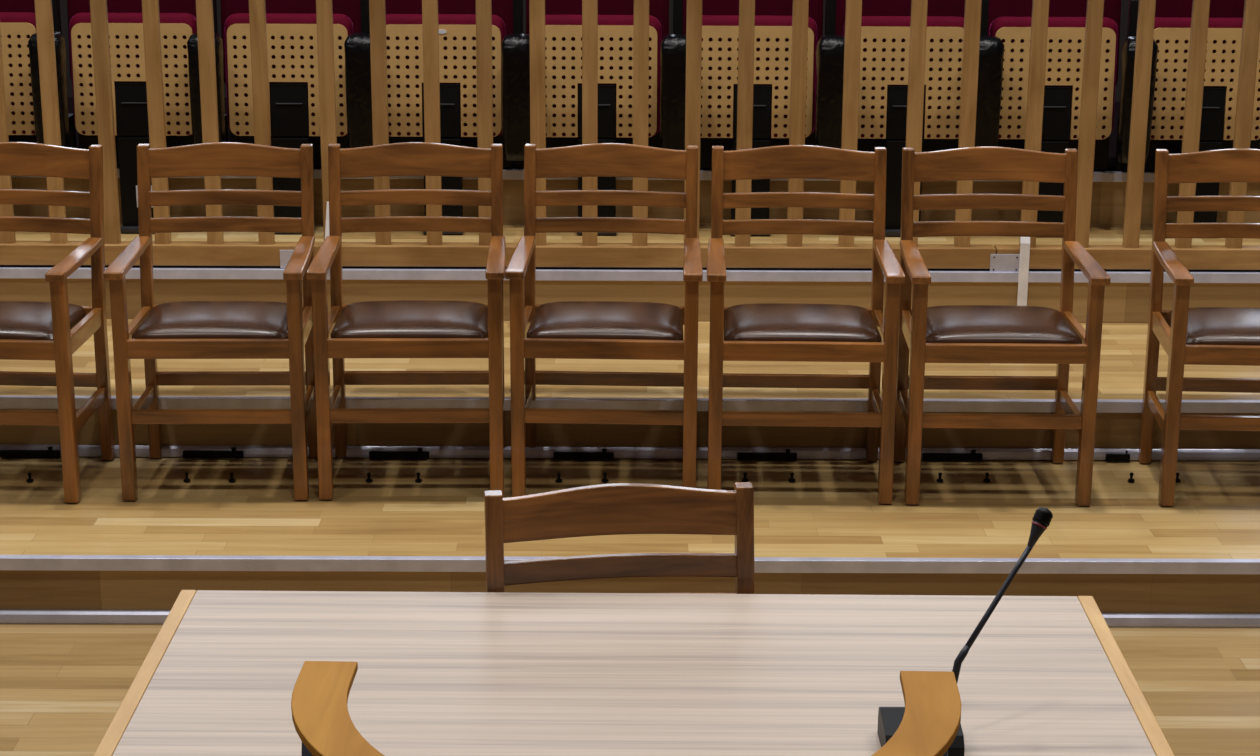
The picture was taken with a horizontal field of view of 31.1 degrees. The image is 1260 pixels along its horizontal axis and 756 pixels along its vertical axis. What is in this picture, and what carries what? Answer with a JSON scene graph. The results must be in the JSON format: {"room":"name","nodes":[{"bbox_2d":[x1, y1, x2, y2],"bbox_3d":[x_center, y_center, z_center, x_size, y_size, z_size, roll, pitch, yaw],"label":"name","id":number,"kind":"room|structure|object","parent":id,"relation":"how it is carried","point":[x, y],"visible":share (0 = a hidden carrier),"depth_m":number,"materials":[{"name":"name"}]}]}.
{"room":"courtroom","nodes":[
{"label":"courtroom","id":0,"kind":"room"},
{"bbox_2d":[60,0,1127,100],"bbox_3d":[-0.051,-1.309,10.292,11.000,1.600,0.100,0,16,0],"label":"wall","id":1,"kind":"structure","parent":0,"point":[63,3],"depth_m":10.16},
{"bbox_2d":[0,623,1259,755],"bbox_3d":[-0.025,1.526,3.566,11.000,0.100,9.000,0,16,0],"label":"floor","id":2,"kind":"structure","parent":0,"point":[62,686],"depth_m":5.90,"materials":[{"name":"brown wood"}]},
{"bbox_2d":[484,482,754,593],"bbox_3d":[0.005,0.746,4.346,0.569,0.964,0.543,-2,16,-6],"label":"desk chair","id":3,"kind":"object","parent":2,"relation":"on","point":[617,508],"visible":0.48,"depth_m":4.46,"materials":[{"name":"brown wood"}]},
{"bbox_2d":[0,456,1259,613],"bbox_3d":[-0.039,0.413,6.893,11.000,0.186,1.293,0,16,0],"label":"step platform","id":4,"kind":"object","parent":2,"relation":"on","point":[832,508],"visible":0.5,"depth_m":6.52,"materials":[{"name":"brown wood"}]},
{"bbox_2d":[26,472,33,481],"bbox_3d":[-1.820,0.300,6.854,0.022,0.026,0.022,0,16,0],"label":"bolt","id":5,"kind":"object","parent":4,"relation":"on","point":[29,479],"visible":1,"depth_m":6.85,"materials":[{"name":"black metal"}]},
{"bbox_2d":[0,446,60,457],"bbox_3d":[-1.877,0.232,7.071,0.188,0.033,0.018,0,16,0],"label":"bar","id":6,"kind":"object","parent":4,"relation":"on","point":[49,453],"visible":1,"depth_m":7.07,"materials":[{"name":"black metal"}]},
{"bbox_2d":[0,142,114,502],"bbox_3d":[-1.886,-0.175,6.778,0.569,0.980,0.543,1,16,3],"label":"armchair","id":7,"kind":"object","parent":4,"relation":"on","point":[54,330],"visible":1,"depth_m":6.87,"materials":[{"name":"brown wood"}]},
{"bbox_2d":[184,472,190,481],"bbox_3d":[-1.345,0.300,6.861,0.022,0.026,0.022,0,16,0],"label":"bolt","id":8,"kind":"object","parent":4,"relation":"on","point":[187,479],"visible":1,"depth_m":6.86,"materials":[{"name":"black metal"}]},
{"bbox_2d":[103,142,317,500],"bbox_3d":[-1.232,-0.176,6.792,0.569,0.980,0.543,0,16,-1],"label":"armchair","id":9,"kind":"object","parent":4,"relation":"on","point":[183,329],"visible":0.99,"depth_m":6.75,"materials":[{"name":"brown wood"}]},
{"bbox_2d":[183,447,243,457],"bbox_3d":[-1.305,0.234,7.074,0.188,0.033,0.018,0,16,0],"label":"bar","id":10,"kind":"object","parent":4,"relation":"on","point":[186,454],"visible":1,"depth_m":7.07,"materials":[{"name":"black metal"}]},
{"bbox_2d":[228,472,234,481],"bbox_3d":[-1.209,0.300,6.864,0.022,0.026,0.022,0,16,0],"label":"bolt","id":11,"kind":"object","parent":4,"relation":"on","point":[232,479],"visible":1,"depth_m":6.86,"materials":[{"name":"black metal"}]},
{"bbox_2d":[366,472,372,481],"bbox_3d":[-0.793,0.301,6.870,0.022,0.026,0.022,0,16,0],"label":"bolt","id":12,"kind":"object","parent":4,"relation":"on","point":[369,479],"visible":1,"depth_m":6.87,"materials":[{"name":"black metal"}]},
{"bbox_2d":[369,448,428,458],"bbox_3d":[-0.723,0.236,7.077,0.188,0.033,0.018,0,16,0],"label":"bar","id":13,"kind":"object","parent":4,"relation":"on","point":[419,454],"visible":1,"depth_m":7.07,"materials":[{"name":"black metal"}]},
{"bbox_2d":[306,142,505,499],"bbox_3d":[-0.652,-0.178,6.810,0.569,0.980,0.543,0,16,-1],"label":"armchair","id":14,"kind":"object","parent":4,"relation":"on","point":[396,328],"visible":0.99,"depth_m":6.77,"materials":[{"name":"brown wood"}]},
{"bbox_2d":[415,472,421,481],"bbox_3d":[-0.643,0.301,6.873,0.022,0.026,0.022,0,16,0],"label":"bolt","id":15,"kind":"object","parent":4,"relation":"on","point":[418,479],"visible":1,"depth_m":6.87,"materials":[{"name":"black metal"}]},
{"bbox_2d":[555,472,561,481],"bbox_3d":[-0.216,0.301,6.879,0.022,0.026,0.022,0,16,0],"label":"bolt","id":16,"kind":"object","parent":4,"relation":"on","point":[558,473],"visible":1,"depth_m":6.88,"materials":[{"name":"black metal"}]},
{"bbox_2d":[554,448,613,458],"bbox_3d":[-0.145,0.239,7.080,0.188,0.033,0.018,0,16,0],"label":"bar","id":17,"kind":"object","parent":4,"relation":"on","point":[557,455],"visible":1,"depth_m":7.08,"materials":[{"name":"black metal"}]},
{"bbox_2d":[505,143,702,496],"bbox_3d":[-0.068,-0.175,6.811,0.569,0.980,0.543,1,16,2],"label":"armchair","id":18,"kind":"object","parent":4,"relation":"on","point":[563,329],"visible":0.99,"depth_m":6.76,"materials":[{"name":"brown wood"}]},
{"bbox_2d":[601,472,608,481],"bbox_3d":[-0.076,0.301,6.882,0.022,0.026,0.022,0,16,0],"label":"bolt","id":19,"kind":"object","parent":4,"relation":"on","point":[604,479],"visible":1,"depth_m":6.88,"materials":[{"name":"black metal"}]},
{"bbox_2d":[0,319,1259,448],"bbox_3d":[-0.042,-0.021,7.744,11.000,0.205,1.359,0,16,0],"label":"step platform","id":20,"kind":"object","parent":4,"relation":"on","point":[1123,345],"visible":0.25,"depth_m":7.12,"materials":[{"name":"brown wood"}]},
{"bbox_2d":[0,223,1259,322],"bbox_3d":[-0.044,-0.440,8.522,11.000,0.197,1.145,0,16,0],"label":"step platform","id":21,"kind":"object","parent":20,"relation":"on","point":[1123,302],"visible":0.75,"depth_m":7.97,"materials":[{"name":"brown wood"}]},
{"bbox_2d":[0,0,36,142],"bbox_3d":[-2.410,-1.035,8.501,0.536,0.924,0.325,0,16,0],"label":"seat","id":22,"kind":"object","parent":21,"relation":"on","point":[17,17],"visible":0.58,"depth_m":8.36,"materials":[{"name":"brown wood"}]},
{"bbox_2d":[67,0,196,232],"bbox_3d":[-1.836,-1.033,8.504,0.536,0.924,0.325,0,16,0],"label":"seat","id":23,"kind":"object","parent":21,"relation":"on","point":[178,19],"visible":0.6,"depth_m":8.37,"materials":[{"name":"wood"}]},
{"bbox_2d":[69,13,196,135],"bbox_3d":[-1.835,-1.129,8.401,0.476,0.452,0.101,0,16,0],"label":"seat cushion","id":24,"kind":"object","parent":23,"relation":"on","point":[126,36],"depth_m":8.35,"materials":[{"name":"wood"}]},
{"bbox_2d":[0,0,297,267],"bbox_3d":[-2.201,-0.928,7.814,2.076,1.105,0.070,0,16,0],"label":"balustrade panel","id":25,"kind":"object","parent":21,"relation":"on","point":[215,252],"visible":0.85,"depth_m":7.82,"materials":[{"name":"brown wood"}]},
{"bbox_2d":[220,0,360,232],"bbox_3d":[-1.264,-1.030,8.507,0.536,0.924,0.325,0,16,0],"label":"seat","id":26,"kind":"object","parent":21,"relation":"on","point":[291,25],"visible":0.62,"depth_m":8.37,"materials":[{"name":"wood"}]},
{"bbox_2d":[224,13,352,135],"bbox_3d":[-1.263,-1.127,8.404,0.476,0.452,0.101,0,16,0],"label":"seat cushion","id":27,"kind":"object","parent":26,"relation":"on","point":[292,52],"depth_m":8.36,"materials":[{"name":"wood"}]},
{"bbox_2d":[385,0,513,233],"bbox_3d":[-0.700,-1.028,8.510,0.536,0.924,0.325,0,16,0],"label":"seat","id":28,"kind":"object","parent":21,"relation":"on","point":[456,18],"visible":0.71,"depth_m":8.37,"materials":[{"name":"wood"}]},
{"bbox_2d":[386,14,505,136],"bbox_3d":[-0.699,-1.125,8.407,0.476,0.452,0.101,0,16,0],"label":"seat cushion","id":29,"kind":"object","parent":28,"relation":"on","point":[457,32],"depth_m":8.36,"materials":[{"name":"wood"}]},
{"bbox_2d":[526,0,668,234],"bbox_3d":[-0.123,-1.026,8.513,0.536,0.924,0.325,0,16,0],"label":"seat","id":30,"kind":"object","parent":21,"relation":"on","point":[563,18],"visible":0.62,"depth_m":8.38,"materials":[{"name":"wood"}]},
{"bbox_2d":[545,15,661,137],"bbox_3d":[-0.122,-1.123,8.410,0.476,0.452,0.101,0,16,0],"label":"seat cushion","id":31,"kind":"object","parent":30,"relation":"on","point":[563,33],"depth_m":8.36,"materials":[{"name":"wood"}]},
{"bbox_2d":[0,267,1259,282],"bbox_3d":[-0.041,-0.362,7.951,11.000,0.036,0.030,0,16,0],"label":"trim","id":32,"kind":"structure","parent":21,"relation":"attached to","point":[5,272],"depth_m":7.94,"materials":[{"name":"metal"}]},
{"bbox_2d":[11,97,1259,226],"bbox_3d":[-0.048,-0.917,9.465,11.000,0.227,1.708,0,16,0],"label":"step platform","id":33,"kind":"object","parent":21,"relation":"on","point":[1108,198],"visible":0.25,"depth_m":8.65,"materials":[{"name":"wood"}]},
{"bbox_2d":[28,0,76,147],"bbox_3d":[-2.122,-1.083,8.378,0.121,0.670,0.375,0,16,0],"label":"console","id":34,"kind":"object","parent":33,"relation":"on","point":[67,127],"visible":0.54,"depth_m":8.24,"materials":[{"name":"black plastic"}]},
{"bbox_2d":[187,0,227,143],"bbox_3d":[-1.545,-1.081,8.382,0.121,0.670,0.375,1,16,1],"label":"console","id":35,"kind":"object","parent":33,"relation":"on","point":[192,43],"visible":0.46,"depth_m":8.23,"materials":[{"name":"black metal"}]},
{"bbox_2d":[344,0,372,147],"bbox_3d":[-0.974,-1.079,8.384,0.121,0.670,0.375,1,16,2],"label":"console","id":36,"kind":"object","parent":33,"relation":"on","point":[356,45],"visible":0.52,"depth_m":8.22,"materials":[{"name":"black metal"}]},
{"bbox_2d":[501,0,529,168],"bbox_3d":[-0.413,-1.077,8.388,0.121,0.670,0.375,0,16,-1],"label":"console","id":37,"kind":"object","parent":33,"relation":"on","point":[515,47],"visible":0.75,"depth_m":8.23,"materials":[{"name":"black metal"}]},
{"bbox_2d":[11,167,1154,181],"bbox_3d":[-0.043,-0.776,8.620,11.000,0.036,0.030,0,16,0],"label":"trim","id":38,"kind":"structure","parent":33,"relation":"attached to","point":[1098,176],"depth_m":8.61,"materials":[{"name":"metal"}]},
{"bbox_2d":[660,0,685,149],"bbox_3d":[0.175,-1.075,8.390,0.121,0.670,0.375,1,16,3],"label":"console","id":39,"kind":"object","parent":33,"relation":"on","point":[673,46],"visible":0.69,"depth_m":8.23,"materials":[{"name":"black metal"}]},
{"bbox_2d":[815,0,844,148],"bbox_3d":[0.739,-1.073,8.394,0.121,0.670,0.375,0,16,-1],"label":"console","id":40,"kind":"object","parent":33,"relation":"on","point":[830,46],"visible":0.63,"depth_m":8.23,"materials":[{"name":"black metal"}]},
{"bbox_2d":[975,0,1004,146],"bbox_3d":[1.300,-1.071,8.397,0.121,0.670,0.375,0,16,1],"label":"console","id":41,"kind":"object","parent":33,"relation":"on","point":[991,49],"visible":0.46,"depth_m":8.23,"materials":[{"name":"black metal"}]},
{"bbox_2d":[1115,0,1157,170],"bbox_3d":[1.864,-1.069,8.400,0.121,0.670,0.375,1,16,3],"label":"console","id":42,"kind":"object","parent":33,"relation":"on","point":[1129,46],"visible":0.64,"depth_m":8.26,"materials":[{"name":"black metal"}]},
{"bbox_2d":[280,0,995,270],"bbox_3d":[0.031,-0.917,7.816,2.511,1.105,0.091,0,16,0],"label":"balustrade panel","id":43,"kind":"object","parent":21,"relation":"on","point":[383,253],"depth_m":7.82,"materials":[{"name":"brown wood"}]},
{"bbox_2d":[990,237,1029,305],"bbox_3d":[1.332,-0.361,7.952,0.134,0.355,0.025,0,16,0],"label":"bracket","id":44,"kind":"object","parent":43,"relation":"attached to","point":[1019,263],"visible":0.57,"depth_m":7.94,"materials":[{"name":"metal"}]},
{"bbox_2d":[683,0,823,234],"bbox_3d":[0.454,-1.024,8.516,0.536,0.924,0.325,0,16,0],"label":"seat","id":45,"kind":"object","parent":21,"relation":"on","point":[720,18],"visible":0.66,"depth_m":8.38,"materials":[{"name":"wood"}]},
{"bbox_2d":[700,15,816,136],"bbox_3d":[0.455,-1.120,8.413,0.476,0.452,0.101,0,16,0],"label":"seat cushion","id":46,"kind":"object","parent":45,"relation":"on","point":[720,33],"depth_m":8.37,"materials":[{"name":"wood"}]},
{"bbox_2d":[836,0,964,235],"bbox_3d":[1.024,-1.022,8.519,0.536,0.924,0.325,0,16,0],"label":"seat","id":47,"kind":"object","parent":21,"relation":"on","point":[885,24],"visible":0.68,"depth_m":8.39,"materials":[{"name":"wood"}]},
{"bbox_2d":[843,16,963,138],"bbox_3d":[1.025,-1.118,8.416,0.476,0.452,0.101,0,16,0],"label":"seat cushion","id":48,"kind":"object","parent":47,"relation":"on","point":[885,40],"depth_m":8.37,"materials":[{"name":"wood"}]},
{"bbox_2d":[987,0,1120,222],"bbox_3d":[1.569,-1.020,8.522,0.536,0.924,0.325,0,16,0],"label":"seat","id":49,"kind":"object","parent":21,"relation":"on","point":[1008,20],"visible":0.57,"depth_m":8.39,"materials":[{"name":"wood"}]},
{"bbox_2d":[989,17,1117,139],"bbox_3d":[1.570,-1.116,8.419,0.476,0.452,0.101,0,16,0],"label":"seat cushion","id":50,"kind":"object","parent":49,"relation":"on","point":[1066,35],"depth_m":8.37,"materials":[{"name":"wood"}]},
{"bbox_2d":[994,0,1259,271],"bbox_3d":[2.236,-0.912,7.838,1.891,1.105,0.070,0,16,0],"label":"balustrade panel","id":51,"kind":"object","parent":21,"relation":"on","point":[1130,256],"visible":0.94,"depth_m":7.83,"materials":[{"name":"brown wood"}]},
{"bbox_2d":[1123,0,1259,222],"bbox_3d":[2.140,-1.018,8.525,0.536,0.924,0.325,0,16,0],"label":"seat","id":52,"kind":"object","parent":21,"relation":"on","point":[1172,24],"visible":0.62,"depth_m":8.39,"materials":[{"name":"wood"}]},
{"bbox_2d":[1150,17,1259,139],"bbox_3d":[2.141,-1.114,8.422,0.476,0.452,0.101,0,16,0],"label":"seat cushion","id":53,"kind":"object","parent":52,"relation":"on","point":[1171,34],"depth_m":8.37,"materials":[{"name":"wood"}]},
{"bbox_2d":[0,395,1259,412],"bbox_3d":[-0.038,0.082,7.069,11.000,0.036,0.030,0,16,0],"label":"trim","id":54,"kind":"structure","parent":20,"relation":"attached to","point":[6,401],"depth_m":7.06,"materials":[{"name":"metal"}]},
{"bbox_2d":[0,444,1259,460],"bbox_3d":[-0.039,0.234,7.100,11.000,0.034,0.020,0,16,0],"label":"trim","id":55,"kind":"structure","parent":20,"relation":"attached to","point":[83,450],"depth_m":7.09,"materials":[{"name":"metal"}]},
{"bbox_2d":[0,555,1259,573],"bbox_3d":[-0.035,0.516,6.253,11.000,0.036,0.030,0,16,0],"label":"trim","id":56,"kind":"structure","parent":4,"relation":"attached to","point":[7,562],"depth_m":6.24,"materials":[{"name":"metal"}]},
{"bbox_2d":[0,610,1259,626],"bbox_3d":[-0.036,0.669,6.283,11.000,0.034,0.020,0,16,0],"label":"trim","id":57,"kind":"structure","parent":4,"relation":"attached to","point":[6,616],"depth_m":6.28,"materials":[{"name":"metal"}]},
{"bbox_2d":[742,472,748,481],"bbox_3d":[0.351,0.301,6.888,0.022,0.026,0.022,0,16,0],"label":"bolt","id":58,"kind":"object","parent":4,"relation":"on","point":[744,473],"visible":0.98,"depth_m":6.88,"materials":[{"name":"black metal"}]},
{"bbox_2d":[737,449,796,459],"bbox_3d":[0.429,0.241,7.083,0.188,0.033,0.018,0,16,0],"label":"bar","id":59,"kind":"object","parent":4,"relation":"on","point":[740,455],"visible":1,"depth_m":7.08,"materials":[{"name":"black metal"}]},
{"bbox_2d":[788,472,794,481],"bbox_3d":[0.494,0.301,6.890,0.022,0.026,0.022,0,16,0],"label":"bolt","id":60,"kind":"object","parent":4,"relation":"on","point":[791,479],"visible":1,"depth_m":6.89,"materials":[{"name":"black metal"}]},
{"bbox_2d":[707,145,905,503],"bbox_3d":[0.509,-0.168,6.796,0.569,0.980,0.543,1,16,1],"label":"armchair","id":61,"kind":"object","parent":4,"relation":"on","point":[800,332],"visible":1,"depth_m":6.75,"materials":[{"name":"brown wood"}]},
{"bbox_2d":[936,472,942,481],"bbox_3d":[0.946,0.302,6.897,0.022,0.026,0.022,0,16,0],"label":"bolt","id":62,"kind":"object","parent":4,"relation":"on","point":[939,473],"visible":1,"depth_m":6.89,"materials":[{"name":"black metal"}]},
{"bbox_2d":[922,450,982,460],"bbox_3d":[1.012,0.243,7.086,0.188,0.033,0.018,0,16,0],"label":"bar","id":63,"kind":"object","parent":4,"relation":"on","point":[973,456],"visible":1,"depth_m":7.08,"materials":[{"name":"black metal"}]},
{"bbox_2d":[983,472,989,481],"bbox_3d":[1.090,0.302,6.899,0.022,0.026,0.022,0,16,0],"label":"bolt","id":64,"kind":"object","parent":4,"relation":"on","point":[986,479],"visible":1,"depth_m":6.89,"materials":[{"name":"black metal"}]},
{"bbox_2d":[894,146,1110,505],"bbox_3d":[1.093,-0.162,6.787,0.569,0.980,0.543,0,16,0],"label":"armchair","id":65,"kind":"object","parent":4,"relation":"on","point":[1004,334],"visible":0.99,"depth_m":6.77,"materials":[{"name":"brown wood"}]},
{"bbox_2d":[1105,450,1129,460],"bbox_3d":[1.530,0.245,7.089,0.075,0.033,0.018,0,16,0],"label":"bar","id":66,"kind":"object","parent":4,"relation":"on","point":[1109,457],"visible":1,"depth_m":7.08,"materials":[{"name":"black metal"}]},
{"bbox_2d":[1128,472,1134,481],"bbox_3d":[1.532,0.302,6.906,0.022,0.026,0.022,0,16,0],"label":"bolt","id":67,"kind":"object","parent":4,"relation":"on","point":[1131,479],"visible":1,"depth_m":6.90,"materials":[{"name":"black metal"}]},
{"bbox_2d":[1176,472,1180,481],"bbox_3d":[1.673,0.302,6.908,0.022,0.026,0.022,0,16,0],"label":"bolt","id":68,"kind":"object","parent":4,"relation":"on","point":[1177,473],"visible":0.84,"depth_m":6.90,"materials":[{"name":"black metal"}]},
{"bbox_2d":[1138,149,1259,505],"bbox_3d":[1.856,-0.155,6.776,0.569,0.980,0.543,1,16,3],"label":"armchair","id":69,"kind":"object","parent":4,"relation":"on","point":[1197,335],"visible":1,"depth_m":6.87,"materials":[{"name":"brown wood"}]},
{"bbox_2d":[94,590,1174,755],"bbox_3d":[0.009,0.912,4.106,1.778,0.779,0.860,0,16,0],"label":"desk","id":70,"kind":"object","parent":2,"relation":"on","point":[438,673],"visible":1,"depth_m":4.04,"materials":[{"name":"laminate"}]},
{"bbox_2d":[877,507,1052,755],"bbox_3d":[0.573,0.429,3.738,0.369,0.362,0.165,-7,18,-24],"label":"desk microphone","id":71,"kind":"object","parent":70,"relation":"on","point":[889,718],"visible":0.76,"depth_m":3.77,"materials":[{"name":"black plastic"}]},
{"bbox_2d":[1032,507,1052,525],"bbox_3d":[0.697,0.235,3.818,0.034,0.034,0.034,0,16,0],"label":"grille","id":72,"kind":"object","parent":71,"relation":"attached to","point":[1042,516],"depth_m":3.81,"materials":[{"name":"black metal"}]},
{"bbox_3d":[-0.014,1.674,1.422,5.000,0.810,3.200,0,16,0],"label":"platform","id":73,"kind":"object","parent":2,"relation":"on","visible":0},
{"bbox_2d":[291,661,960,755],"bbox_3d":[-0.007,0.654,2.194,0.630,0.722,0.500,1,16,2],"label":"chair","id":74,"kind":"object","parent":73,"relation":"on","point":[931,720],"visible":1,"depth_m":2.09,"materials":[{"name":"brown wood"}]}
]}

